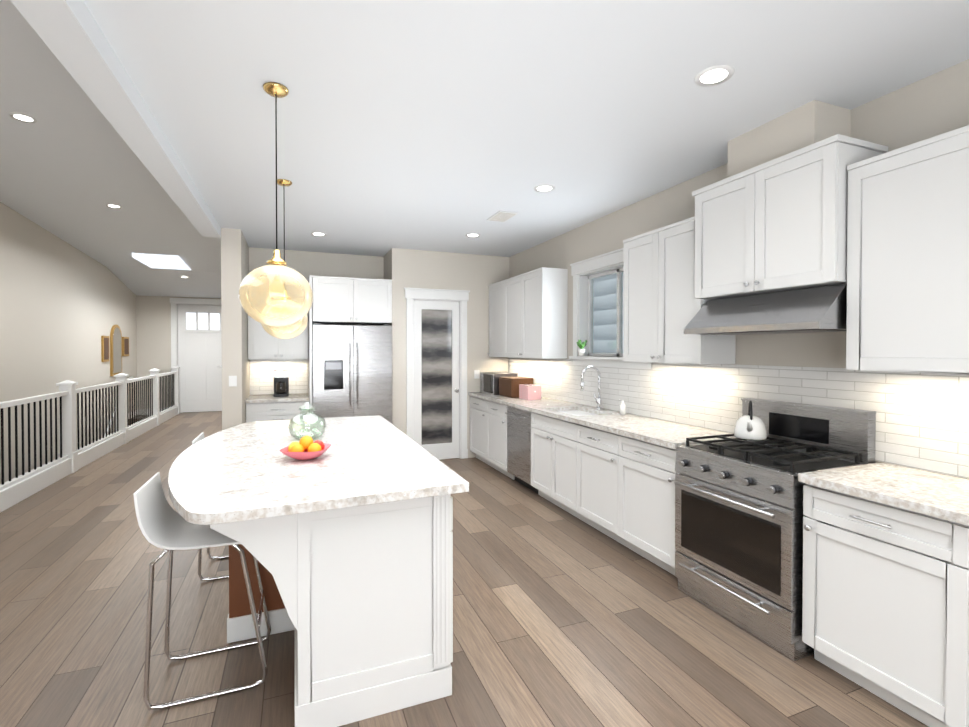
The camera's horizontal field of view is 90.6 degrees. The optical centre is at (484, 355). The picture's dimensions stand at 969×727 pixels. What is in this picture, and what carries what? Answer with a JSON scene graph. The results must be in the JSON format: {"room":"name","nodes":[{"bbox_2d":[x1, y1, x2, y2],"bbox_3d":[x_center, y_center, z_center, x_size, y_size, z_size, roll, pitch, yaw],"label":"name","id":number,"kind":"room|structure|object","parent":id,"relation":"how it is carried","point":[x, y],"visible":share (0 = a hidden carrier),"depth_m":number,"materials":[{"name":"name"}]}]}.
{"room":"kitchen","nodes":[
{"label":"kitchen","id":0,"kind":"room"},
{"bbox_2d":[0,0,220,297],"bbox_3d":[-4.009,-2.001,4.170,2.900,1.445,16.500,0,1,-22],"label":"ceiling","id":1,"kind":"structure","parent":0,"point":[72,165],"depth_m":5.58,"materials":[{"name":"white paint"}]},
{"bbox_2d":[9,112,36,122],"bbox_3d":[-4.009,-2.069,4.169,0.178,0.030,0.178,0,1,23],"label":"recessed light","id":2,"kind":"object","parent":1,"relation":"in","point":[22,117],"depth_m":4.16,"materials":[{"name":"white plastic"}]},
{"bbox_2d":[106,204,121,208],"bbox_3d":[-4.838,-1.952,6.263,0.178,0.030,0.178,0,1,23],"label":"recessed light","id":3,"kind":"object","parent":1,"relation":"in","point":[115,206],"depth_m":6.27,"materials":[{"name":"white plastic"}]},
{"bbox_2d":[10,0,220,237],"bbox_3d":[-1.401,-1.319,1.231,0.180,0.130,8.700,0,1,-22],"label":"ceiling beam","id":4,"kind":"structure","parent":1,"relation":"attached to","point":[71,35],"depth_m":2.31,"materials":[{"name":"white paint"}]},
{"bbox_2d":[0,411,927,726],"bbox_3d":[-2.220,1.601,4.919,6.750,0.250,16.500,0,1,-22],"label":"floor","id":5,"kind":"structure","parent":0,"point":[562,617],"depth_m":2.56,"materials":[{"name":"brown wood"}]},
{"bbox_2d":[0,366,179,512],"bbox_3d":[-6.234,0.868,7.634,0.872,1.155,8.004,0,1,-22],"label":"stair railing","id":6,"kind":"object","parent":5,"relation":"on","point":[70,458],"visible":1,"depth_m":6.13,"materials":[{"name":"white wood"}]},
{"bbox_2d":[133,472,270,709],"bbox_3d":[-1.290,1.038,2.258,0.505,0.935,0.410,0,1,-22],"label":"stool","id":7,"kind":"object","parent":5,"relation":"on","point":[164,525],"visible":0.79,"depth_m":2.15,"materials":[{"name":"white plastic"}]},
{"bbox_2d":[192,432,228,580],"bbox_3d":[-1.739,1.025,3.393,0.505,0.935,0.410,0,1,-22],"label":"stool","id":8,"kind":"object","parent":5,"relation":"on","point":[198,438],"visible":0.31,"depth_m":3.19,"materials":[{"name":"white plastic"}]},
{"bbox_2d":[246,403,308,422],"bbox_3d":[-2.649,1.017,6.182,0.713,0.890,0.616,0,1,-22],"label":"base cabinet","id":9,"kind":"object","parent":5,"relation":"on","point":[254,411],"depth_m":5.87,"materials":[{"name":"white wood"}]},
{"bbox_2d":[245,395,308,402],"bbox_3d":[-2.642,0.552,6.160,0.718,0.040,0.631,0,1,-22],"label":"countertop","id":10,"kind":"structure","parent":9,"relation":"on","point":[252,398],"depth_m":5.94,"materials":[{"name":"white stone"}]},
{"bbox_2d":[273,370,288,396],"bbox_3d":[-2.652,0.362,6.254,0.180,0.336,0.246,0,1,-22],"label":"coffee maker","id":11,"kind":"object","parent":10,"relation":"on","point":[281,382],"visible":1,"depth_m":6.17,"materials":[{"name":"grey plastic"}]},
{"bbox_2d":[210,499,452,726],"bbox_3d":[-1.001,1.041,2.971,0.985,0.912,2.232,0,1,-22],"label":"kitchen island","id":12,"kind":"object","parent":5,"relation":"on","point":[345,539],"depth_m":2.00,"materials":[{"name":"white wood"}]},
{"bbox_2d":[168,415,468,526],"bbox_3d":[-1.095,0.568,2.923,1.300,0.040,2.374,0,1,-22],"label":"island countertop","id":13,"kind":"structure","parent":12,"relation":"on","point":[240,473],"depth_m":2.23,"materials":[{"name":"white stone"}]},
{"bbox_2d":[280,436,331,459],"bbox_3d":[-0.951,0.490,2.559,0.262,0.121,0.262,0,1,-22],"label":"fruit bowl","id":14,"kind":"object","parent":13,"relation":"on","point":[305,448],"visible":1,"depth_m":2.51,"materials":[{"name":"pink ceramic"}]},
{"bbox_2d":[288,402,326,439],"bbox_3d":[-1.161,0.424,3.142,0.240,0.240,0.240,0,1,-22],"label":"glass vase","id":15,"kind":"object","parent":13,"relation":"on","point":[295,435],"visible":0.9,"depth_m":3.12,"materials":[{"name":"clear glass"}]},
{"bbox_2d":[305,275,391,418],"bbox_3d":[-1.820,0.231,6.457,1.028,2.456,0.694,0,1,-22],"label":"tall cabinet","id":16,"kind":"object","parent":5,"relation":"on","point":[350,301],"depth_m":6.13,"materials":[{"name":"white wood"}]},
{"bbox_2d":[312,323,391,423],"bbox_3d":[-1.785,0.528,6.418,0.980,1.862,0.751,0,1,-22],"label":"refrigerator","id":17,"kind":"object","parent":5,"relation":"on","point":[351,370],"visible":0.69,"depth_m":6.11,"materials":[{"name":"silver metal"}]},
{"bbox_2d":[468,392,501,461],"bbox_3d":[0.179,0.993,6.597,0.646,0.932,0.626,0,1,-22],"label":"base cabinet","id":18,"kind":"object","parent":5,"relation":"on","point":[476,398],"depth_m":6.51,"materials":[{"name":"white wood"}]},
{"bbox_2d":[480,372,517,394],"bbox_3d":[0.193,0.386,6.625,0.358,0.280,0.480,0,1,-22],"label":"microwave","id":19,"kind":"object","parent":18,"relation":"on","point":[489,382],"visible":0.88,"depth_m":6.45,"materials":[{"name":"silver metal"}]},
{"bbox_2d":[499,376,532,397],"bbox_3d":[0.403,0.410,6.213,0.310,0.240,0.400,0,1,-22],"label":"bread box","id":20,"kind":"object","parent":18,"relation":"on","point":[508,386],"visible":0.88,"depth_m":6.05,"materials":[{"name":"brown wood"}]},
{"bbox_2d":[484,396,547,473],"bbox_3d":[0.412,0.999,6.009,0.646,0.932,0.639,0,1,-22],"label":"base cabinet","id":21,"kind":"object","parent":5,"relation":"on","point":[493,405],"depth_m":5.96,"materials":[{"name":"white wood"}]},
{"bbox_2d":[519,384,540,399],"bbox_3d":[0.558,0.448,5.837,0.180,0.172,0.255,0,1,-22],"label":"box","id":22,"kind":"object","parent":21,"relation":"on","point":[529,391],"visible":1,"depth_m":5.75,"materials":[{"name":"pink"}]},
{"bbox_2d":[505,406,537,492],"bbox_3d":[0.608,1.027,5.409,0.606,0.886,0.608,0,1,-22],"label":"dishwasher","id":23,"kind":"object","parent":5,"relation":"on","point":[518,444],"visible":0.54,"depth_m":5.29,"materials":[{"name":"silver metal"}]},
{"bbox_2d":[504,398,574,479],"bbox_3d":[0.644,1.006,5.423,0.646,0.932,0.622,0,1,-22],"label":"base cabinet","id":24,"kind":"object","parent":5,"relation":"on","point":[521,404],"depth_m":5.60,"materials":[{"name":"white"}]},
{"bbox_2d":[528,404,616,513],"bbox_3d":[0.921,1.014,4.725,0.646,0.932,0.879,0,1,-22],"label":"base cabinet","id":25,"kind":"object","parent":5,"relation":"on","point":[551,424],"depth_m":4.66,"materials":[{"name":"white wood"}]},
{"bbox_2d":[581,366,601,409],"bbox_3d":[1.057,0.325,4.799,0.246,0.442,0.110,0,1,-22],"label":"faucet","id":26,"kind":"object","parent":25,"relation":"on","point":[599,402],"visible":1,"depth_m":4.79,"materials":[{"name":"silver metal"}]},
{"bbox_2d":[619,400,625,414],"bbox_3d":[1.272,0.480,4.428,0.071,0.140,0.058,0,1,-22],"label":"soap dispenser","id":27,"kind":"object","parent":25,"relation":"on","point":[622,408],"visible":1,"depth_m":4.41,"materials":[{"name":"white ceramic"}]},
{"bbox_2d":[572,412,675,537],"bbox_3d":[1.189,1.021,4.047,0.646,0.932,0.580,0,1,-22],"label":"base cabinet","id":28,"kind":"object","parent":5,"relation":"on","point":[591,435],"depth_m":4.01,"materials":[{"name":"white wood"}]},
{"bbox_2d":[612,423,735,575],"bbox_3d":[1.410,1.027,3.491,0.646,0.932,0.617,0,1,-22],"label":"base cabinet","id":29,"kind":"object","parent":5,"relation":"on","point":[643,455],"depth_m":3.41,"materials":[{"name":"white wood"}]},
{"bbox_2d":[674,398,875,660],"bbox_3d":[1.631,0.899,2.807,0.710,1.200,0.772,0,1,-22],"label":"range","id":30,"kind":"object","parent":5,"relation":"on","point":[739,515],"visible":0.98,"depth_m":2.64,"materials":[{"name":"silver metal"}]},
{"bbox_2d":[734,400,766,439],"bbox_3d":[1.666,0.405,3.023,0.215,0.237,0.186,0,1,-22],"label":"kettle","id":31,"kind":"object","parent":30,"relation":"on","point":[750,426],"visible":1,"depth_m":2.97,"materials":[{"name":"white metal"}]},
{"bbox_2d":[802,484,968,726],"bbox_3d":[1.948,1.062,2.163,0.616,0.892,0.618,0,1,-22],"label":"base cabinet","id":32,"kind":"object","parent":5,"relation":"on","point":[885,605],"depth_m":2.00,"materials":[{"name":"white wood"}]},
{"bbox_2d":[798,462,968,527],"bbox_3d":[1.949,0.597,2.125,0.642,0.040,0.695,0,1,-22],"label":"countertop","id":33,"kind":"structure","parent":32,"relation":"on","point":[939,496],"depth_m":2.11,"materials":[{"name":"white stone"}]},
{"bbox_2d":[0,59,968,483],"bbox_3d":[-2.220,0.476,4.906,6.750,7.800,16.500,0,1,-22],"label":"wall","id":34,"kind":"structure","parent":0,"point":[64,307],"depth_m":5.37,"materials":[{"name":"beige paint"}]},
{"bbox_2d":[101,324,128,375],"bbox_3d":[-7.586,-0.105,9.884,0.038,1.050,1.540,0,1,-22],"label":"wall mirror","id":35,"kind":"object","parent":34,"relation":"attached to","point":[119,346],"visible":0.94,"depth_m":9.77,"materials":[{"name":"gold metal"}]},
{"bbox_2d":[104,376,132,436],"bbox_3d":[-7.118,1.843,8.789,0.094,2.702,4.104,0,1,-22],"label":"wall","id":36,"kind":"structure","parent":34,"relation":"attached to","point":[131,377],"depth_m":9.37,"materials":[{"name":"white paint"}]},
{"bbox_2d":[170,298,220,381],"bbox_3d":[-6.910,0.014,11.788,1.360,2.770,0.220,0,1,-22],"label":"door frame","id":37,"kind":"structure","parent":34,"relation":"attached to","point":[175,302],"depth_m":11.50,"materials":[{"name":"white wood"}]},
{"bbox_2d":[178,305,221,412],"bbox_3d":[-6.898,0.085,11.759,1.064,2.614,0.106,0,1,-22],"label":"front door","id":38,"kind":"structure","parent":34,"relation":"in","point":[200,357],"depth_m":11.74,"materials":[{"name":"white wood"}]},
{"bbox_2d":[229,376,236,386],"bbox_3d":[-2.815,0.291,5.363,0.080,0.120,0.007,0,1,-22],"label":"switch plate","id":39,"kind":"object","parent":34,"relation":"attached to","point":[232,380],"depth_m":5.36,"materials":[{"name":"white plastic"}]},
{"bbox_2d":[247,277,308,358],"bbox_3d":[-2.701,-0.472,6.297,0.713,1.046,0.329,0,1,-22],"label":"upper cabinet","id":40,"kind":"object","parent":34,"relation":"attached to","point":[261,345],"depth_m":6.13,"materials":[{"name":"white wood"}]},
{"bbox_2d":[414,300,458,459],"bbox_3d":[-0.650,0.351,6.604,0.650,2.202,0.108,0,1,-22],"label":"pantry door","id":41,"kind":"structure","parent":34,"relation":"in","point":[436,379],"depth_m":6.63,"materials":[{"name":"white wood"}]},
{"bbox_2d":[404,287,469,458],"bbox_3d":[-0.664,0.276,6.639,0.930,2.360,0.160,0,1,-22],"label":"door frame","id":42,"kind":"structure","parent":34,"relation":"attached to","point":[461,297],"depth_m":6.60,"materials":[{"name":"white wood"}]},
{"bbox_2d":[474,370,479,378],"bbox_3d":[-0.108,0.275,6.811,0.080,0.120,0.007,0,1,-22],"label":"switch plate","id":43,"kind":"object","parent":34,"relation":"attached to","point":[476,372],"depth_m":6.81,"materials":[{"name":"white plastic"}]},
{"bbox_2d":[487,281,502,356],"bbox_3d":[0.308,-0.487,6.677,0.331,1.025,0.534,0,1,-22],"label":"upper cabinet","id":44,"kind":"object","parent":34,"relation":"attached to","point":[495,289],"depth_m":6.62,"materials":[{"name":"white wood"}]},
{"bbox_2d":[503,267,567,358],"bbox_3d":[0.603,-0.479,5.932,0.331,1.025,1.068,0,1,-22],"label":"upper cabinet","id":45,"kind":"object","parent":34,"relation":"attached to","point":[535,302],"depth_m":5.52,"materials":[{"name":"white wood"}]},
{"bbox_2d":[569,248,651,368],"bbox_3d":[1.306,-0.448,4.808,0.240,1.130,1.330,0,1,-22],"label":"window","id":46,"kind":"structure","parent":34,"relation":"in","point":[585,273],"depth_m":5.11,"materials":[{"name":"white wood"}]},
{"bbox_2d":[577,340,586,355],"bbox_3d":[1.042,-0.075,5.128,0.114,0.175,0.119,0,1,-22],"label":"potted plant","id":47,"kind":"object","parent":46,"relation":"on","point":[581,350],"visible":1,"depth_m":5.10,"materials":[{"name":"white"}]},
{"bbox_2d":[623,218,735,363],"bbox_3d":[1.477,-0.454,3.726,0.331,1.025,0.837,0,1,-22],"label":"upper cabinet","id":48,"kind":"object","parent":34,"relation":"attached to","point":[658,306],"depth_m":3.61,"materials":[{"name":"white wood"}]},
{"bbox_2d":[691,134,886,300],"bbox_3d":[1.770,-0.740,2.891,0.394,0.725,0.910,0,1,-22],"label":"upper cabinet","id":49,"kind":"object","parent":34,"relation":"attached to","point":[779,224],"depth_m":2.69,"materials":[{"name":"white wood"}]},
{"bbox_2d":[684,284,846,334],"bbox_3d":[1.723,-0.251,2.878,0.494,0.237,0.890,0,1,-22],"label":"range hood","id":50,"kind":"object","parent":49,"relation":"attached to","point":[816,309],"visible":0.9,"depth_m":2.68,"materials":[{"name":"silver metal"}]},
{"bbox_2d":[843,125,968,373],"bbox_3d":[2.185,-0.434,1.938,0.331,1.025,1.155,0,1,-22],"label":"upper cabinet","id":51,"kind":"object","parent":34,"relation":"attached to","point":[881,231],"depth_m":2.17,"materials":[{"name":"white wood"}]},
{"bbox_2d":[83,0,968,256],"bbox_3d":[0.261,-1.453,2.533,3.870,0.150,9.900,0,1,-22],"label":"ceiling","id":52,"kind":"structure","parent":0,"point":[439,125],"depth_m":2.53,"materials":[{"name":"white paint"}]},
{"bbox_2d":[239,82,312,326],"bbox_3d":[-1.077,-0.762,2.484,0.353,1.229,0.353,0,1,-22],"label":"pendant light","id":53,"kind":"object","parent":52,"relation":"hanging from","point":[276,266],"visible":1,"depth_m":2.44,"materials":[{"name":"glass"}]},
{"bbox_2d":[261,179,307,338],"bbox_3d":[-1.609,-0.760,3.854,0.353,1.264,0.353,0,1,-22],"label":"pendant light","id":54,"kind":"object","parent":52,"relation":"hanging from","point":[304,320],"visible":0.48,"depth_m":3.81,"materials":[{"name":"gold metal"}]},
{"bbox_2d":[311,232,326,235],"bbox_3d":[-1.934,-1.408,5.590,0.178,0.009,0.178,0,1,23],"label":"recessed light","id":55,"kind":"object","parent":52,"relation":"in","point":[313,233],"depth_m":5.59,"materials":[{"name":"white plastic"}]},
{"bbox_2d":[465,233,479,236],"bbox_3d":[-0.138,-1.409,5.645,0.178,0.009,0.178,0,1,-31],"label":"recessed light","id":56,"kind":"object","parent":52,"relation":"in","point":[470,234],"depth_m":5.64,"materials":[{"name":"white plastic"}]},
{"bbox_2d":[487,211,517,221],"bbox_3d":[0.178,-1.397,4.846,0.200,0.012,0.340,0,1,-22],"label":"ceiling vent","id":57,"kind":"object","parent":52,"relation":"in","point":[501,216],"visible":1,"depth_m":4.83,"materials":[{"name":"white metal"}]},
{"bbox_2d":[534,184,554,191],"bbox_3d":[0.501,-1.391,4.006,0.178,0.009,0.178,0,1,-31],"label":"recessed light","id":58,"kind":"object","parent":52,"relation":"in","point":[540,188],"depth_m":4.00,"materials":[{"name":"white plastic"}]},
{"bbox_2d":[694,65,733,86],"bbox_3d":[1.130,-1.372,2.362,0.178,0.009,0.178,0,1,23],"label":"recessed light","id":59,"kind":"object","parent":52,"relation":"in","point":[714,75],"depth_m":2.35,"materials":[{"name":"white plastic"}]},
{"label":"outside","id":60,"kind":"structure","parent":0,"visible":0},
{"bbox_2d":[594,273,622,352],"bbox_3d":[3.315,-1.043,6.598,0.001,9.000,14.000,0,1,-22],"label":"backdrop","id":61,"kind":"structure","parent":60,"point":[608,322],"depth_m":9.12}
]}

